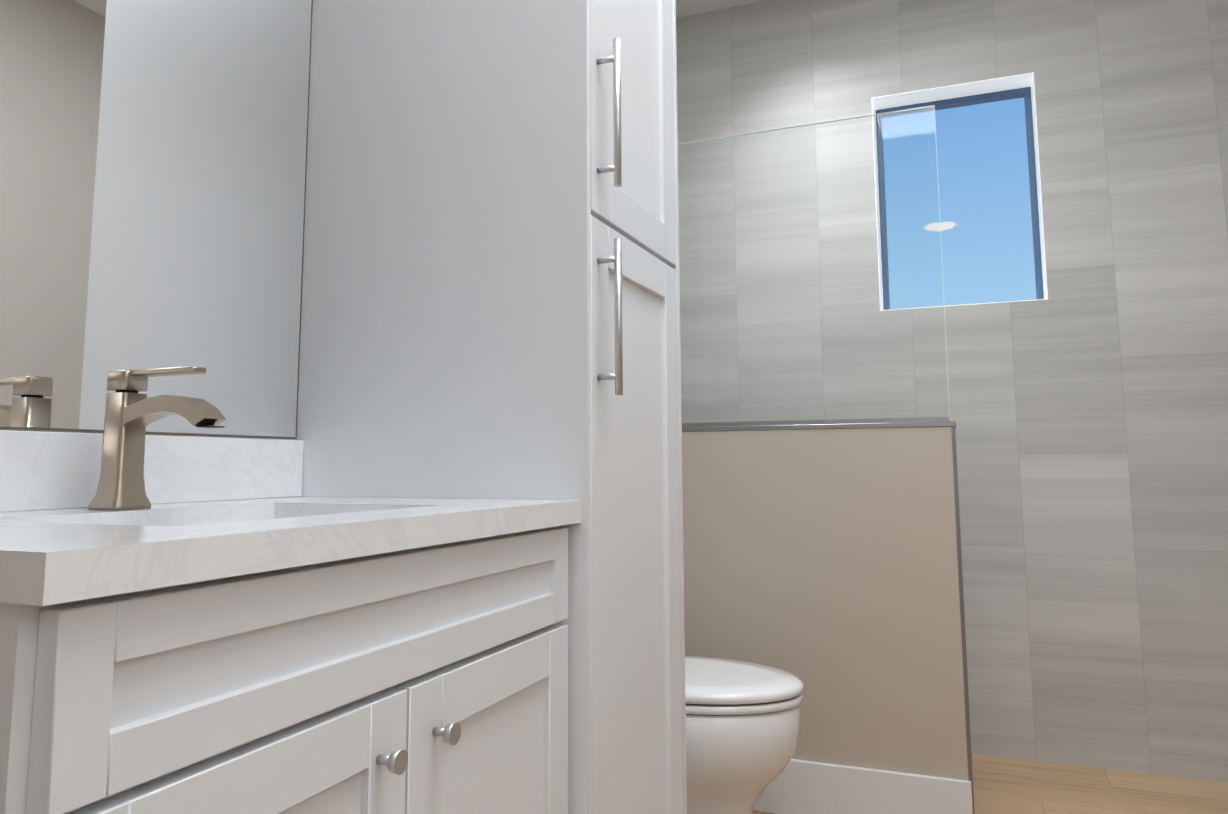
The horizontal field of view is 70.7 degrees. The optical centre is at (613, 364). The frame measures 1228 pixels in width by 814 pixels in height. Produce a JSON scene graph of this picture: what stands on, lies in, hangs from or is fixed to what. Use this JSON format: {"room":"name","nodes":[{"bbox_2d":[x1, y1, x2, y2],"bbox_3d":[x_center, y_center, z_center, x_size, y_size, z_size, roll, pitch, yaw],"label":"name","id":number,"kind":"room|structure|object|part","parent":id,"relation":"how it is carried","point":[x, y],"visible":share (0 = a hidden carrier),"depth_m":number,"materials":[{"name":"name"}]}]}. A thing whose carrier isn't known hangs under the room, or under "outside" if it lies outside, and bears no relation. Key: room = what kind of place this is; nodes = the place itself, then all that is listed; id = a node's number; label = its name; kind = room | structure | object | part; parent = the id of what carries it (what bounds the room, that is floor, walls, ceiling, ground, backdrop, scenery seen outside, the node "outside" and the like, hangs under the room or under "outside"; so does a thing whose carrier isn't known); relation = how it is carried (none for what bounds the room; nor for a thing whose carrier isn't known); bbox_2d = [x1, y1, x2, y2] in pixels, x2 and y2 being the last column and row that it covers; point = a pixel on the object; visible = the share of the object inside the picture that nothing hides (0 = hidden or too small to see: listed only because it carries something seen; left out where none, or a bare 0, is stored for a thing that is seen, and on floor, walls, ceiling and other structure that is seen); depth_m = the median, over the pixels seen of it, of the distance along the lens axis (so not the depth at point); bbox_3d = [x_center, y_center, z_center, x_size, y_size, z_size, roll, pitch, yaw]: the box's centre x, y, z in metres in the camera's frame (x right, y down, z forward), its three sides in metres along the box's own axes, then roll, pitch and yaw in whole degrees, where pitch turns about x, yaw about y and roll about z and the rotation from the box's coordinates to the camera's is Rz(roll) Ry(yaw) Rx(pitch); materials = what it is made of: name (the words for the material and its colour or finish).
{"room":"bathroom","nodes":[
{"label":"bathroom","id":0,"kind":"room"},
{"bbox_2d":[0,0,312,439],"bbox_3d":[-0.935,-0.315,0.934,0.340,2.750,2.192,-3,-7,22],"label":"frame","id":1,"kind":"object","parent":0,"point":[146,433],"depth_m":1.36,"materials":[{"name":"metal"}]},
{"bbox_2d":[0,0,311,436],"bbox_3d":[-0.813,-0.680,0.819,0.005,1.453,1.497,-3,-7,22],"label":"mirror","id":2,"kind":"object","parent":1,"relation":"attached to","point":[152,167],"visible":1,"depth_m":1.19,"materials":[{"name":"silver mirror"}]},
{"bbox_2d":[676,0,763,18],"bbox_3d":[0.439,-1.702,1.409,2.660,0.100,4.215,-3,-7,22],"label":"ceiling","id":3,"kind":"structure","parent":0,"point":[685,8],"depth_m":3.42,"materials":[{"name":"white paint"}]},
{"bbox_2d":[682,427,968,779],"bbox_3d":[0.404,0.718,2.511,1.138,1.045,0.120,-3,-7,22],"label":"wall","id":4,"kind":"structure","parent":0,"point":[821,565],"depth_m":2.37,"materials":[{"name":"paint"}]},
{"bbox_2d":[682,417,949,426],"bbox_3d":[0.416,-0.262,2.601,1.065,0.894,0.020,-3,-7,22],"label":"trim","id":5,"kind":"structure","parent":4,"relation":"attached to","point":[848,421],"depth_m":2.47,"materials":[{"name":"silver metal"}]},
{"bbox_2d":[678,106,947,422],"bbox_3d":[0.417,-0.264,2.601,1.063,0.890,0.010,-3,-7,22],"label":"glass wall","id":6,"kind":"structure","parent":5,"relation":"in","point":[707,140],"depth_m":2.54,"materials":[{"name":"clear glass"}]},
{"bbox_2d":[678,105,949,418],"bbox_3d":[0.417,-0.265,2.600,1.064,0.891,0.008,-3,-7,22],"label":"glass partition edge","id":7,"kind":"object","parent":6,"relation":"attached to","point":[938,194],"visible":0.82,"depth_m":2.44,"materials":[{"name":"white"}]},
{"bbox_2d":[682,421,974,813],"bbox_3d":[0.433,0.709,2.501,1.081,1.059,0.127,-3,-7,22],"label":"trim","id":8,"kind":"structure","parent":4,"relation":"attached to","point":[952,424],"depth_m":2.30,"materials":[{"name":"silver metal"}]},
{"bbox_2d":[753,759,972,813],"bbox_3d":[0.380,1.157,2.399,1.136,0.147,0.014,-3,-7,22],"label":"baseboard","id":9,"kind":"structure","parent":4,"relation":"attached to","point":[796,786],"depth_m":2.29,"materials":[{"name":"white"}]},
{"bbox_2d":[676,0,1227,781],"bbox_3d":[1.232,-0.079,3.082,2.200,2.750,0.200,-3,-7,22],"label":"wall","id":10,"kind":"structure","parent":0,"point":[1084,406],"depth_m":2.88,"materials":[{"name":"tile"}]},
{"bbox_2d":[875,87,1043,309],"bbox_3d":[1.252,-0.586,3.168,0.534,0.790,0.042,-3,-7,22],"label":"window","id":11,"kind":"structure","parent":10,"relation":"in","point":[1025,92],"depth_m":3.17,"materials":[{"name":"blue glass"}]},
{"bbox_2d":[871,72,1047,310],"bbox_3d":[1.224,-0.593,3.102,0.540,0.796,0.126,-3,-7,22],"label":"window frame","id":12,"kind":"structure","parent":10,"relation":"attached to","point":[961,90],"depth_m":3.12,"materials":[{"name":"white"}]},
{"bbox_2d":[753,754,1227,813],"bbox_3d":[0.453,1.129,1.083,2.660,0.100,4.215,-3,-7,22],"label":"floor","id":13,"kind":"structure","parent":0,"point":[1003,785],"depth_m":2.52,"materials":[{"name":"brown wood"}]},
{"bbox_2d":[0,366,580,813],"bbox_3d":[-0.425,0.529,0.923,0.527,1.066,0.772,-3,-7,22],"label":"bathroom vanity","id":14,"kind":"object","parent":13,"relation":"on","point":[190,624],"visible":1,"depth_m":0.78,"materials":[{"name":"white wood"}]},
{"bbox_2d":[88,366,226,510],"bbox_3d":[-0.533,0.087,1.019,0.172,0.165,0.052,-3,-7,22],"label":"faucet","id":15,"kind":"object","parent":14,"relation":"on","point":[128,412],"depth_m":1.02,"materials":[{"name":"silver metal"}]},
{"bbox_3d":[-0.192,0.374,0.849,0.025,0.022,0.114,-3,-7,22],"label":"knob","id":16,"kind":"part","parent":14,"relation":"part of","materials":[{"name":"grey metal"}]},
{"bbox_2d":[297,0,686,813],"bbox_3d":[-0.182,-0.072,1.549,0.565,2.400,0.438,-3,-7,22],"label":"linen cabinet","id":17,"kind":"object","parent":13,"relation":"on","point":[491,292],"visible":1,"depth_m":1.37,"materials":[{"name":"white wood"}]},
{"bbox_3d":[-0.007,-0.226,1.298,0.038,0.546,0.012,-3,-7,22],"label":"handle","id":18,"kind":"part","parent":17,"relation":"part of","materials":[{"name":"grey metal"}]},
{"bbox_2d":[685,656,803,813],"bbox_3d":[0.073,0.792,2.106,0.770,0.812,0.424,-3,-7,22],"label":"toilet","id":19,"kind":"object","parent":13,"relation":"on","point":[742,724],"visible":0.21,"depth_m":1.89,"materials":[{"name":"white ceramic"}]}
]}

